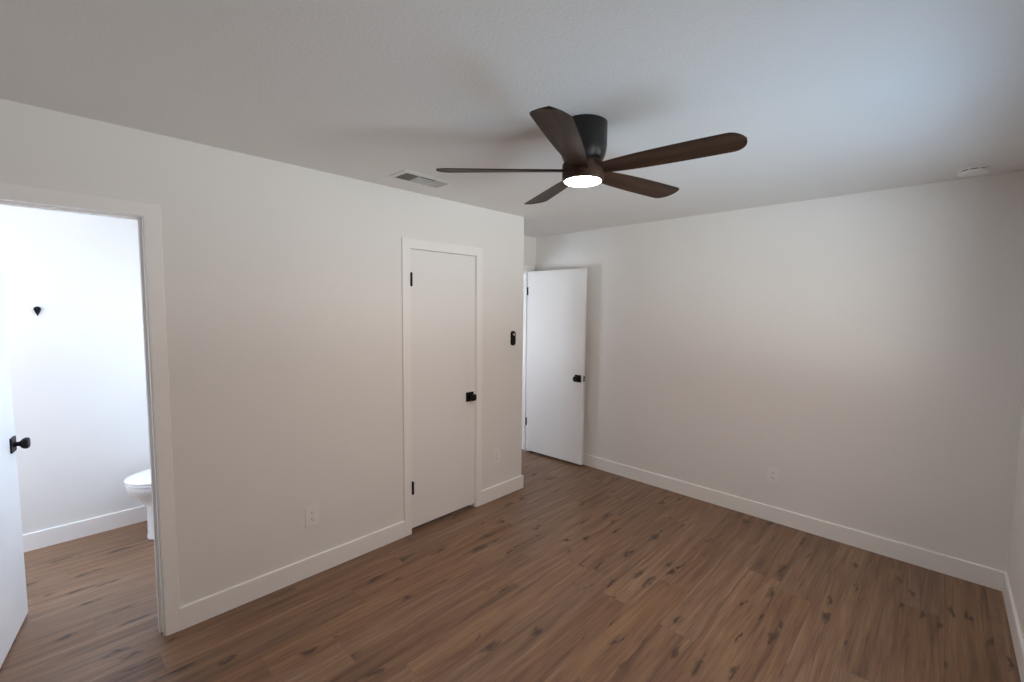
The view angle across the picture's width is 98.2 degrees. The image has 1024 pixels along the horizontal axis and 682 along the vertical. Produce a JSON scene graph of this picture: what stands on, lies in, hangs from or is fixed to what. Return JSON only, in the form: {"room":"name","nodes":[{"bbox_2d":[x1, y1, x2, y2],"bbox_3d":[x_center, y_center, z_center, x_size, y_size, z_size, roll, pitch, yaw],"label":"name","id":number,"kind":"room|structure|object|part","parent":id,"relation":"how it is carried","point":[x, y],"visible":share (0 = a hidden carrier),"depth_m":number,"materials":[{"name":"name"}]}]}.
{"room":"empty bedroom","nodes":[
{"label":"empty bedroom","id":0,"kind":"room"},
{"bbox_2d":[0,205,149,534],"bbox_3d":[-3.336,0.184,2.832,0.120,2.440,2.830,5,6,44],"label":"wall","id":1,"kind":"structure","parent":0,"point":[77,366],"depth_m":3.06,"materials":[{"name":"paint"}]},
{"bbox_2d":[33,307,40,315],"bbox_3d":[-3.114,-0.195,2.910,0.046,0.063,0.035,5,6,44],"label":"robe hook","id":2,"kind":"object","parent":1,"relation":"attached to","point":[37,310],"visible":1,"depth_m":2.92,"materials":[{"name":"black metal"}]},
{"bbox_2d":[22,505,146,551],"bbox_3d":[-3.299,1.345,2.871,0.012,0.118,2.590,5,6,44],"label":"baseboard","id":3,"kind":"structure","parent":1,"relation":"attached to","point":[75,530],"depth_m":3.13,"materials":[{"name":"paint"}]},
{"bbox_2d":[0,99,523,606],"bbox_3d":[-1.516,0.231,2.408,0.115,2.440,4.514,5,6,44],"label":"wall","id":4,"kind":"structure","parent":0,"point":[283,281],"depth_m":2.51,"materials":[{"name":"paint"}]},
{"bbox_2d":[0,242,30,667],"bbox_3d":[-2.394,0.441,2.030,0.158,2.037,0.601,-3,5,-37],"label":"door","id":5,"kind":"structure","parent":4,"relation":"in","point":[13,591],"depth_m":2.18,"materials":[{"name":"paint"}]},
{"bbox_3d":[-2.498,0.522,2.259,0.058,0.055,0.055,-3,5,-37],"label":"knob","id":6,"kind":"part","parent":5,"relation":"part of","materials":[{"name":"black metal"}]},
{"bbox_2d":[0,182,180,635],"bbox_3d":[-1.969,0.423,1.947,0.130,2.118,0.737,5,6,44],"label":"door frame","id":7,"kind":"structure","parent":4,"relation":"attached to","point":[147,215],"depth_m":2.12,"materials":[{"name":"paint"}]},
{"bbox_2d":[180,521,404,629],"bbox_3d":[-1.226,1.376,2.711,0.012,0.118,1.304,5,6,44],"label":"baseboard","id":8,"kind":"structure","parent":4,"relation":"attached to","point":[198,611],"depth_m":2.59,"materials":[{"name":"paint"}]},
{"bbox_2d":[305,504,318,527],"bbox_3d":[-1.215,1.063,2.699,0.008,0.124,0.079,5,6,44],"label":"wall outlet","id":9,"kind":"object","parent":4,"relation":"attached to","point":[311,512],"visible":1,"depth_m":2.70,"materials":[{"name":"white plastic"}]},
{"bbox_2d":[401,237,482,536],"bbox_3d":[-0.547,0.328,3.409,0.130,2.118,0.738,5,6,44],"label":"door frame","id":10,"kind":"structure","parent":4,"relation":"attached to","point":[407,244],"depth_m":3.19,"materials":[{"name":"paint"}]},
{"bbox_2d":[410,249,476,527],"bbox_3d":[-0.504,0.349,3.363,0.096,2.013,0.608,5,6,44],"label":"door","id":11,"kind":"structure","parent":4,"relation":"in","point":[443,396],"depth_m":3.36,"materials":[{"name":"paint"}]},
{"bbox_3d":[-0.318,0.448,3.536,0.058,0.055,0.055,5,6,44],"label":"knob","id":12,"kind":"part","parent":11,"relation":"part of","materials":[{"name":"black metal"}]},
{"bbox_2d":[493,448,499,463],"bbox_3d":[-0.134,0.988,3.810,0.008,0.124,0.079,5,6,44],"label":"wall outlet","id":13,"kind":"object","parent":4,"relation":"attached to","point":[496,452],"visible":1,"depth_m":3.81,"materials":[{"name":"white plastic"}]},
{"bbox_2d":[482,475,522,504],"bbox_3d":[-0.078,1.299,3.890,0.012,0.118,0.514,5,6,44],"label":"baseboard","id":14,"kind":"structure","parent":4,"relation":"attached to","point":[489,494],"depth_m":3.87,"materials":[{"name":"paint"}]},
{"bbox_2d":[510,331,515,345],"bbox_3d":[0.012,-0.024,3.867,0.021,0.128,0.049,5,6,44],"label":"remote","id":15,"kind":"object","parent":4,"relation":"attached to","point":[513,333],"visible":1,"depth_m":3.86,"materials":[{"name":"black plastic"}]},
{"bbox_2d":[0,450,1020,681],"bbox_3d":[-0.770,1.510,2.421,5.284,0.100,5.694,5,6,44],"label":"floor","id":16,"kind":"structure","parent":0,"point":[576,573],"depth_m":2.42,"materials":[{"name":"wood"}]},
{"bbox_2d":[124,469,153,539],"bbox_3d":[-2.403,0.992,3.279,0.428,0.780,0.700,5,6,44],"label":"toilet","id":17,"kind":"object","parent":16,"relation":"on","point":[138,485],"visible":0.25,"depth_m":3.04,"materials":[{"name":"white ceramic"}]},
{"bbox_3d":[-2.490,0.971,3.187,0.374,0.014,0.447,5,6,44],"label":"seat","id":18,"kind":"part","parent":17,"relation":"part of","materials":[{"name":"white plastic"}]},
{"bbox_3d":[-2.491,0.948,3.185,0.376,0.026,0.448,5,6,44],"label":"lid","id":19,"kind":"part","parent":17,"relation":"part of","materials":[{"name":"white ceramic"}]},
{"bbox_2d":[0,0,1023,237],"bbox_3d":[-0.747,-1.023,2.235,5.284,0.100,5.694,5,6,44],"label":"ceiling","id":20,"kind":"structure","parent":0,"point":[829,98],"depth_m":1.58,"materials":[{"name":"paint"}]},
{"bbox_2d":[387,169,455,188],"bbox_3d":[-0.560,-1.004,2.778,0.196,0.013,0.376,5,6,44],"label":"ceiling vent","id":21,"kind":"object","parent":20,"relation":"in","point":[405,175],"visible":1,"depth_m":2.75,"materials":[{"name":"white metal"}]},
{"bbox_2d":[436,106,746,204],"bbox_3d":[0.348,-0.814,1.924,1.209,0.252,1.217,5,6,44],"label":"ceiling fan","id":22,"kind":"object","parent":20,"relation":"hanging from","point":[580,140],"visible":1,"depth_m":1.82,"materials":[{"name":"brown wood"}]},
{"bbox_3d":[-0.038,-0.743,1.941,0.585,0.029,0.138,1,4,0],"label":"fan blade","id":23,"kind":"part","parent":22,"relation":"part of","materials":[{"name":"brown wood"}]},
{"bbox_3d":[0.208,-0.765,2.266,0.138,0.029,0.585,-1,4,-18],"label":"fan blade","id":24,"kind":"part","parent":22,"relation":"part of","materials":[{"name":"brown wood"}]},
{"bbox_3d":[0.196,-0.716,1.607,0.138,0.029,0.585,2,4,18],"label":"fan blade","id":25,"kind":"part","parent":22,"relation":"part of","materials":[{"name":"brown wood"}]},
{"bbox_3d":[0.595,-0.752,2.133,0.585,0.029,0.138,-3,5,-36],"label":"fan blade","id":26,"kind":"part","parent":22,"relation":"part of","materials":[{"name":"brown wood"}]},
{"bbox_3d":[0.587,-0.722,1.726,0.585,0.029,0.138,4,5,36],"label":"fan blade","id":27,"kind":"part","parent":22,"relation":"part of","materials":[{"name":"brown wood"}]},
{"bbox_2d":[957,165,990,176],"bbox_3d":[2.576,-0.945,2.477,0.132,0.032,0.132,5,6,44],"label":"smoke detector","id":28,"kind":"object","parent":20,"relation":"attached to","point":[982,169],"visible":1,"depth_m":2.44,"materials":[{"name":"white plastic"}]},
{"bbox_2d":[524,236,535,270],"bbox_3d":[-0.729,0.108,4.170,0.115,2.440,2.724,5,6,44],"label":"wall","id":29,"kind":"structure","parent":0,"point":[529,242],"depth_m":4.96,"materials":[{"name":"paint"}]},
{"bbox_2d":[522,265,534,450],"bbox_3d":[-0.108,0.228,4.813,0.130,2.118,0.889,5,6,44],"label":"door frame","id":30,"kind":"structure","parent":29,"relation":"attached to","point":[527,269],"depth_m":5.08,"materials":[{"name":"paint"}]},
{"bbox_2d":[525,268,586,464],"bbox_3d":[0.449,0.256,4.796,0.795,2.023,0.158,4,6,41],"label":"door","id":31,"kind":"structure","parent":29,"relation":"in","point":[557,299],"depth_m":4.74,"materials":[{"name":"paint"}]},
{"bbox_2d":[536,170,1023,571],"bbox_3d":[1.169,0.115,4.309,5.284,2.440,0.120,5,6,44],"label":"wall","id":32,"kind":"structure","parent":0,"point":[866,349],"depth_m":3.15,"materials":[{"name":"paint"}]},
{"bbox_2d":[767,466,778,483],"bbox_3d":[2.027,1.042,3.445,0.079,0.124,0.008,5,6,44],"label":"wall outlet","id":33,"kind":"object","parent":32,"relation":"attached to","point":[772,472],"visible":1,"depth_m":3.44,"materials":[{"name":"white plastic"}]},
{"bbox_2d":[583,453,1004,590],"bbox_3d":[1.577,1.313,3.898,3.710,0.118,0.012,5,6,44],"label":"baseboard","id":34,"kind":"structure","parent":32,"relation":"attached to","point":[989,577],"depth_m":3.23,"materials":[{"name":"paint"}]},
{"bbox_2d":[1007,397,1023,639],"bbox_3d":[1.348,0.374,0.818,0.130,2.440,4.654,5,6,44],"label":"wall","id":35,"kind":"structure","parent":0,"point":[1015,568],"depth_m":2.39,"materials":[{"name":"paint"}]},
{"bbox_2d":[1002,572,1023,681],"bbox_3d":[1.328,1.525,0.996,0.012,0.118,4.534,5,6,44],"label":"baseboard","id":36,"kind":"structure","parent":35,"relation":"attached to","point":[1017,638],"depth_m":2.22,"materials":[{"name":"paint"}]}
]}

